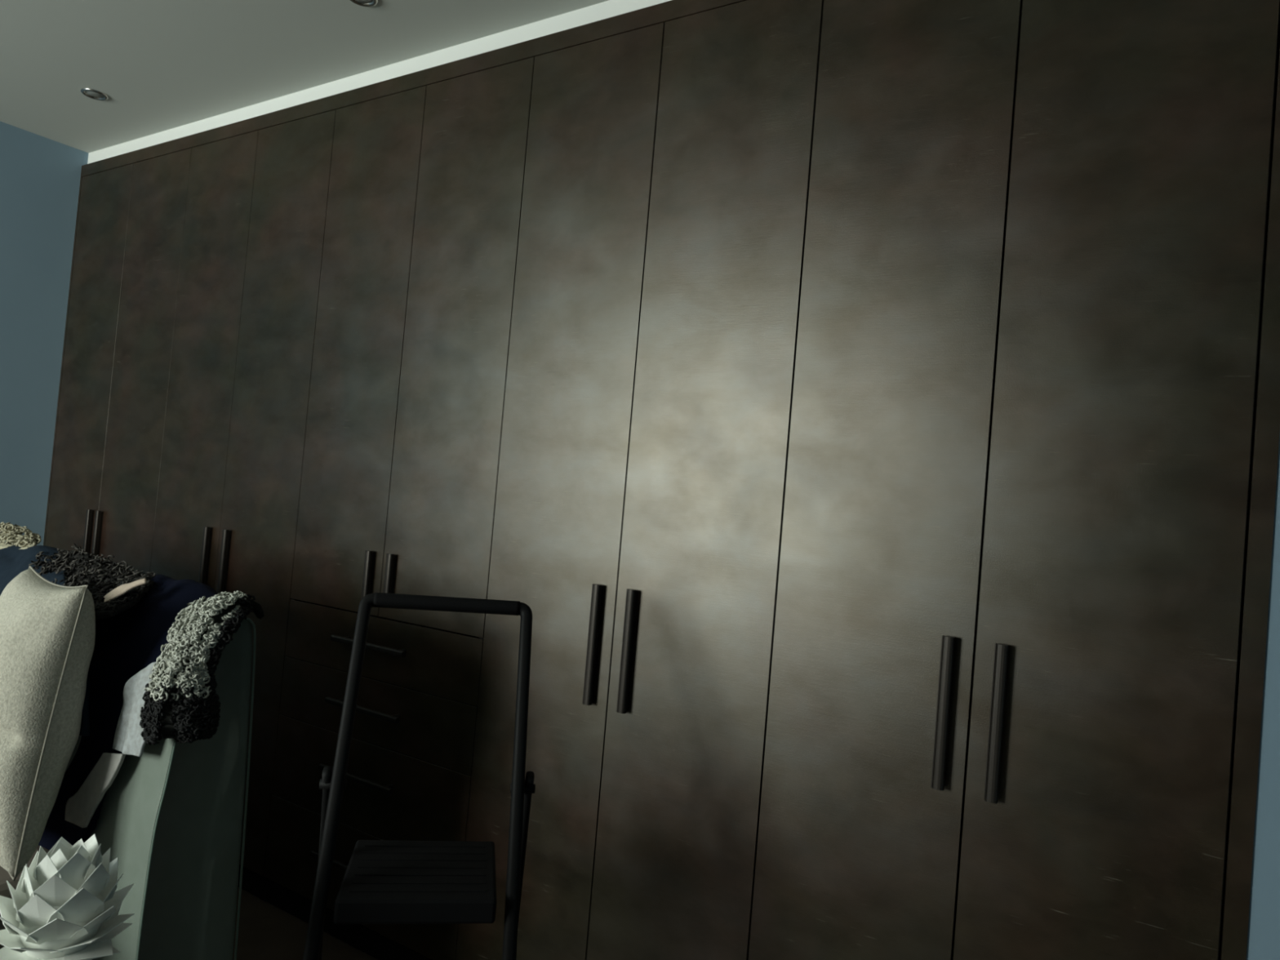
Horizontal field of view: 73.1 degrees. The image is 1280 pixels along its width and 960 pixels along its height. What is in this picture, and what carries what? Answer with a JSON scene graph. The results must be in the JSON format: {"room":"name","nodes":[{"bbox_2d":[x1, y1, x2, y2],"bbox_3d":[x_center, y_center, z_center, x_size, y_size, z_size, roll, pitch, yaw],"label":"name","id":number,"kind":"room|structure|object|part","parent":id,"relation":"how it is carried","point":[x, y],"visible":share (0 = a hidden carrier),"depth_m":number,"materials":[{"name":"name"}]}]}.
{"room":"bedroom","nodes":[
{"label":"bedroom","id":0,"kind":"room"},
{"bbox_2d":[0,120,88,545],"bbox_3d":[-3.565,-0.212,2.216,0.150,2.695,5.250,4,-2,32],"label":"wall","id":1,"kind":"structure","parent":0,"point":[40,176],"depth_m":3.62,"materials":[{"name":"blue paint"}]},
{"bbox_2d":[43,176,82,545],"bbox_3d":[-2.370,-0.009,3.964,0.012,2.581,0.600,4,-2,32],"label":"trim","id":2,"kind":"structure","parent":1,"relation":"attached to","point":[81,178],"depth_m":3.72,"materials":[{"name":"brown wood"}]},
{"bbox_2d":[0,0,608,152],"bbox_3d":[-1.125,-1.460,0.776,5.664,0.120,5.250,4,-2,32],"label":"ceiling","id":3,"kind":"structure","parent":0,"point":[161,65],"depth_m":2.74,"materials":[{"name":"grey paint"}]},
{"bbox_2d":[80,88,108,100],"bbox_3d":[-1.989,-1.405,3.150,0.086,0.006,0.086,4,-2,32],"label":"recessed light","id":4,"kind":"object","parent":3,"relation":"in","point":[91,93],"visible":1,"depth_m":3.14,"materials":[{"name":"silver metal"}]},
{"bbox_3d":[-1.989,-1.406,3.150,0.056,0.005,0.056,4,-2,32],"label":"bulb","id":5,"kind":"part","parent":4,"relation":"part of","materials":[{"name":"clear glass"}]},
{"bbox_2d":[350,0,377,6],"bbox_3d":[-0.763,-1.324,2.370,0.086,0.006,0.086,4,-2,32],"label":"recessed light","id":6,"kind":"object","parent":3,"relation":"in","point":[361,2],"visible":1,"depth_m":2.39,"materials":[{"name":"silver metal"}]},
{"bbox_3d":[-0.763,-1.325,2.371,0.056,0.005,0.056,4,-2,32],"label":"bulb","id":7,"kind":"part","parent":6,"relation":"part of","materials":[{"name":"clear glass"}]},
{"bbox_2d":[232,886,377,959],"bbox_3d":[-1.359,1.344,0.701,5.664,0.120,5.250,4,-2,32],"label":"floor","id":8,"kind":"structure","parent":0,"point":[266,931],"depth_m":2.56,"materials":[{"name":"brown wood"}]},
{"bbox_2d":[44,147,191,574],"bbox_3d":[-2.016,0.014,3.725,0.839,2.580,0.624,4,-2,32],"label":"tall cabinet","id":9,"kind":"object","parent":8,"relation":"on","point":[122,315],"visible":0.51,"depth_m":3.47,"materials":[{"name":"black wood"}]},
{"bbox_3d":[-2.233,0.266,3.486,0.024,0.296,0.024,4,-2,32],"label":"handle","id":10,"kind":"part","parent":9,"relation":"part of","materials":[{"name":"brown metal"}]},
{"bbox_3d":[-2.342,-0.054,3.597,0.419,2.502,0.004,4,-2,32],"label":"door","id":11,"kind":"part","parent":9,"relation":"part of","materials":[{"name":"brown wood"}]},
{"bbox_3d":[-2.173,0.270,3.448,0.024,0.296,0.024,4,-2,32],"label":"handle","id":12,"kind":"part","parent":9,"relation":"part of","materials":[{"name":"brown metal"}]},
{"bbox_3d":[-1.988,-0.031,3.372,0.418,2.502,0.004,4,-2,32],"label":"door","id":13,"kind":"part","parent":9,"relation":"part of","materials":[{"name":"brown wood"}]},
{"bbox_2d":[80,0,746,177],"bbox_3d":[-0.476,-1.201,2.864,4.250,0.049,0.600,4,-2,32],"label":"trim","id":14,"kind":"structure","parent":9,"relation":"on","point":[663,12],"depth_m":2.59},
{"bbox_2d":[0,617,256,959],"bbox_3d":[-2.378,0.695,1.548,2.079,1.047,2.307,4,-2,32],"label":"bed","id":15,"kind":"object","parent":8,"relation":"on","point":[171,815],"visible":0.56,"depth_m":1.87,"materials":[{"name":"green fabric"}]},
{"bbox_3d":[-2.449,0.811,1.475,1.730,0.199,2.024,4,-2,32],"label":"mattress","id":16,"kind":"part","parent":15,"relation":"part of","materials":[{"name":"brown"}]},
{"bbox_2d":[0,545,89,736],"bbox_3d":[-1.820,0.418,2.446,1.636,0.481,0.315,4,-2,32],"label":"throw","id":17,"kind":"object","parent":15,"relation":"on","point":[14,561],"visible":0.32,"depth_m":2.37,"materials":[{"name":"blue fabric"}]},
{"bbox_2d":[0,521,41,549],"bbox_3d":[-2.128,0.240,2.793,0.990,0.232,0.131,4,-2,32],"label":"fur throw","id":18,"kind":"object","parent":17,"relation":"on","point":[11,535],"visible":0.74,"depth_m":2.60,"materials":[{"name":"beige fur"}]},
{"bbox_2d":[0,565,95,880],"bbox_3d":[-1.385,0.496,1.903,0.476,0.587,0.225,4,-2,32],"label":"cushion","id":19,"kind":"object","parent":15,"relation":"on","point":[47,628],"visible":1,"depth_m":1.77,"materials":[{"name":"fabric"}]},
{"bbox_2d":[28,543,155,618],"bbox_3d":[-1.489,0.265,2.281,0.920,0.166,0.265,4,-2,35],"label":"fur throw","id":20,"kind":"object","parent":15,"relation":"on","point":[101,577],"visible":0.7,"depth_m":2.15,"materials":[{"name":"grey fabric"}]},
{"bbox_2d":[103,577,146,602],"bbox_3d":[-1.208,0.268,1.987,0.166,0.095,0.048,4,-2,14],"label":"folded cloth","id":21,"kind":"object","parent":20,"relation":"on","point":[119,591],"visible":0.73,"depth_m":1.97,"materials":[{"name":"beige fabric"}]},
{"bbox_2d":[64,660,164,827],"bbox_3d":[-1.133,0.562,1.862,0.256,0.389,0.040,4,-2,25],"label":"blanket","id":22,"kind":"object","parent":15,"relation":"hanging from","point":[80,808],"visible":0.83,"depth_m":1.85,"materials":[{"name":"grey fabric"}]},
{"bbox_2d":[38,573,217,849],"bbox_3d":[-1.253,0.546,2.059,0.689,0.641,0.319,4,-2,32],"label":"blanket","id":23,"kind":"object","parent":15,"relation":"on","point":[126,642],"visible":0.52,"depth_m":1.95,"materials":[{"name":"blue fabric"}]},
{"bbox_2d":[139,590,264,745],"bbox_3d":[-0.943,0.397,1.885,0.159,0.309,0.248,4,-2,32],"label":"throw blanket","id":24,"kind":"object","parent":15,"relation":"on","point":[181,703],"visible":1,"depth_m":1.81,"materials":[{"name":"black fabric"}]},
{"bbox_2d":[150,109,336,900],"bbox_3d":[-1.308,0.061,3.275,0.839,2.580,0.624,4,-2,32],"label":"tall cabinet","id":25,"kind":"object","parent":8,"relation":"on","point":[226,517],"visible":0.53,"depth_m":2.99,"materials":[{"name":"black wood"}]},
{"bbox_3d":[-1.634,-0.007,3.147,0.418,2.502,0.004,4,-2,32],"label":"door","id":26,"kind":"part","parent":25,"relation":"part of","materials":[{"name":"brown wood"}]},
{"bbox_3d":[-1.537,0.312,3.044,0.024,0.296,0.024,4,-2,32],"label":"handle","id":27,"kind":"part","parent":25,"relation":"part of","materials":[{"name":"brown metal"}]},
{"bbox_3d":[-1.440,0.319,2.982,0.024,0.296,0.024,4,-2,32],"label":"handle","id":28,"kind":"part","parent":25,"relation":"part of","materials":[{"name":"brown metal"}]},
{"bbox_3d":[-1.280,0.016,2.922,0.418,2.502,0.004,4,-2,32],"label":"door","id":29,"kind":"part","parent":25,"relation":"part of","materials":[{"name":"brown wood"}]},
{"bbox_2d":[262,57,534,959],"bbox_3d":[-0.606,0.107,2.817,0.839,2.580,0.644,4,-2,32],"label":"tall cabinet","id":30,"kind":"object","parent":8,"relation":"on","point":[398,486],"visible":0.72,"depth_m":2.56,"materials":[{"name":"black wood"}]},
{"bbox_3d":[-0.848,1.134,2.533,0.310,0.017,0.044,4,-2,32],"label":"handle","id":31,"kind":"part","parent":30,"relation":"part of","materials":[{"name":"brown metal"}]},
{"bbox_3d":[-0.827,0.875,2.540,0.310,0.017,0.044,4,-2,32],"label":"handle","id":32,"kind":"part","parent":30,"relation":"part of","materials":[{"name":"brown metal"}]},
{"bbox_3d":[-0.890,-0.406,2.709,0.418,1.607,0.004,4,-2,32],"label":"door","id":33,"kind":"part","parent":30,"relation":"part of","materials":[{"name":"brown wood"}]},
{"bbox_3d":[-0.843,1.167,2.554,0.838,0.260,0.004,4,-2,32],"label":"drawer","id":34,"kind":"part","parent":30,"relation":"part of","materials":[{"name":"brown wood"}]},
{"bbox_3d":[-0.810,0.675,2.545,0.310,0.017,0.044,4,-2,32],"label":"handle","id":35,"kind":"part","parent":30,"relation":"part of","materials":[{"name":"brown metal"}]},
{"bbox_3d":[-0.817,0.289,2.591,0.024,0.153,0.024,4,-2,32],"label":"handle","id":36,"kind":"part","parent":30,"relation":"part of","materials":[{"name":"brown metal"}]},
{"bbox_3d":[-0.794,0.488,2.550,0.310,0.017,0.044,4,-2,32],"label":"handle","id":37,"kind":"part","parent":30,"relation":"part of","materials":[{"name":"brown metal"}]},
{"bbox_3d":[-0.821,0.907,2.561,0.838,0.255,0.004,4,-2,32],"label":"drawer","id":38,"kind":"part","parent":30,"relation":"part of","materials":[{"name":"brown wood"}]},
{"bbox_3d":[-0.802,0.686,2.567,0.838,0.184,0.004,4,-2,32],"label":"drawer","id":39,"kind":"part","parent":30,"relation":"part of","materials":[{"name":"brown wood"}]},
{"bbox_3d":[-0.787,0.501,2.572,0.838,0.181,0.004,4,-2,32],"label":"drawer","id":40,"kind":"part","parent":30,"relation":"part of","materials":[{"name":"brown wood"}]},
{"bbox_3d":[-0.739,0.294,2.541,0.024,0.153,0.024,4,-2,32],"label":"handle","id":41,"kind":"part","parent":30,"relation":"part of","materials":[{"name":"brown metal"}]},
{"bbox_3d":[-0.536,-0.383,2.484,0.417,1.607,0.004,4,-2,32],"label":"door","id":42,"kind":"part","parent":30,"relation":"part of","materials":[{"name":"brown wood"}]},
{"bbox_2d":[302,592,535,959],"bbox_3d":[-0.399,0.810,1.524,0.408,1.144,0.605,5,-2,-10],"label":"step ladder","id":43,"kind":"object","parent":8,"relation":"on","point":[384,882],"visible":1,"depth_m":1.61,"materials":[{"name":"black metal"}]},
{"bbox_3d":[-0.631,0.943,1.682,0.017,0.816,0.193,5,-2,-10],"label":"leg","id":44,"kind":"part","parent":43,"relation":"part of","materials":[{"name":"black metal"}]},
{"bbox_3d":[-0.262,0.976,1.749,0.017,0.816,0.193,5,-2,-10],"label":"leg","id":45,"kind":"part","parent":43,"relation":"part of","materials":[{"name":"black metal"}]},
{"bbox_2d":[455,0,823,959],"bbox_3d":[0.107,0.154,2.374,0.839,2.580,0.624,4,-2,32],"label":"tall cabinet","id":46,"kind":"object","parent":8,"relation":"on","point":[644,451],"visible":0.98,"depth_m":2.10,"materials":[{"name":"black wood"}]},
{"bbox_3d":[-0.219,0.087,2.247,0.417,2.502,0.004,4,-2,32],"label":"door","id":47,"kind":"part","parent":46,"relation":"part of","materials":[{"name":"brown wood"}]},
{"bbox_3d":[-0.117,0.407,2.140,0.024,0.296,0.024,4,-2,32],"label":"handle","id":48,"kind":"part","parent":46,"relation":"part of","materials":[{"name":"brown metal"}]},
{"bbox_3d":[-0.031,0.412,2.086,0.024,0.296,0.024,4,-2,32],"label":"handle","id":49,"kind":"part","parent":46,"relation":"part of","materials":[{"name":"brown metal"}]},
{"bbox_3d":[0.135,0.110,2.022,0.416,2.502,0.004,4,-2,32],"label":"door","id":50,"kind":"part","parent":46,"relation":"part of","materials":[{"name":"brown wood"}]},
{"bbox_2d":[748,0,1279,959],"bbox_3d":[0.815,0.201,1.925,0.839,2.580,0.624,4,-2,32],"label":"tall cabinet","id":51,"kind":"object","parent":8,"relation":"on","point":[1000,724],"visible":1,"depth_m":1.66,"materials":[{"name":"black wood"}]},
{"bbox_3d":[0.489,0.134,1.797,0.416,2.502,0.004,4,-2,32],"label":"door","id":52,"kind":"part","parent":51,"relation":"part of","materials":[{"name":"brown wood"}]},
{"bbox_3d":[0.593,0.454,1.689,0.024,0.296,0.024,4,-2,32],"label":"handle","id":53,"kind":"part","parent":51,"relation":"part of","materials":[{"name":"brown metal"}]},
{"bbox_3d":[0.676,0.459,1.636,0.024,0.296,0.024,4,-2,32],"label":"handle","id":54,"kind":"part","parent":51,"relation":"part of","materials":[{"name":"brown metal"}]},
{"bbox_3d":[0.843,0.157,1.572,0.416,2.502,0.004,4,-2,32],"label":"door","id":55,"kind":"part","parent":51,"relation":"part of","materials":[{"name":"brown wood"}]},
{"bbox_3d":[-0.905,1.091,1.288,0.320,0.489,0.320,4,-2,32],"label":"side table","id":56,"kind":"object","parent":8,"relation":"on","visible":0},
{"bbox_2d":[0,834,134,959],"bbox_3d":[-0.869,0.697,1.297,0.190,0.300,0.191,4,-2,32],"label":"table lamp","id":57,"kind":"object","parent":56,"relation":"on","point":[66,905],"visible":1,"depth_m":1.27,"materials":[{"name":"white plastic"}]},
{"bbox_2d":[1245,432,1279,959],"bbox_3d":[1.734,0.209,1.480,1.114,2.695,0.796,4,-2,32],"label":"wall","id":58,"kind":"structure","parent":0,"point":[1264,922],"depth_m":1.43,"materials":[{"name":"blue paint"}]},
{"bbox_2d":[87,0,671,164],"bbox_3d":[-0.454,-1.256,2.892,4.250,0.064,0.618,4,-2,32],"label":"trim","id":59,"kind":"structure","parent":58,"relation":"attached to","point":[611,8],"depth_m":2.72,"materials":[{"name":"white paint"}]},
{"bbox_2d":[1218,16,1279,959],"bbox_3d":[1.191,0.228,1.700,0.034,2.580,0.600,4,-2,32],"label":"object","id":60,"kind":"structure","parent":58,"relation":"attached to","point":[1266,423],"depth_m":1.45,"materials":[{"name":"brown wood"}]}
]}

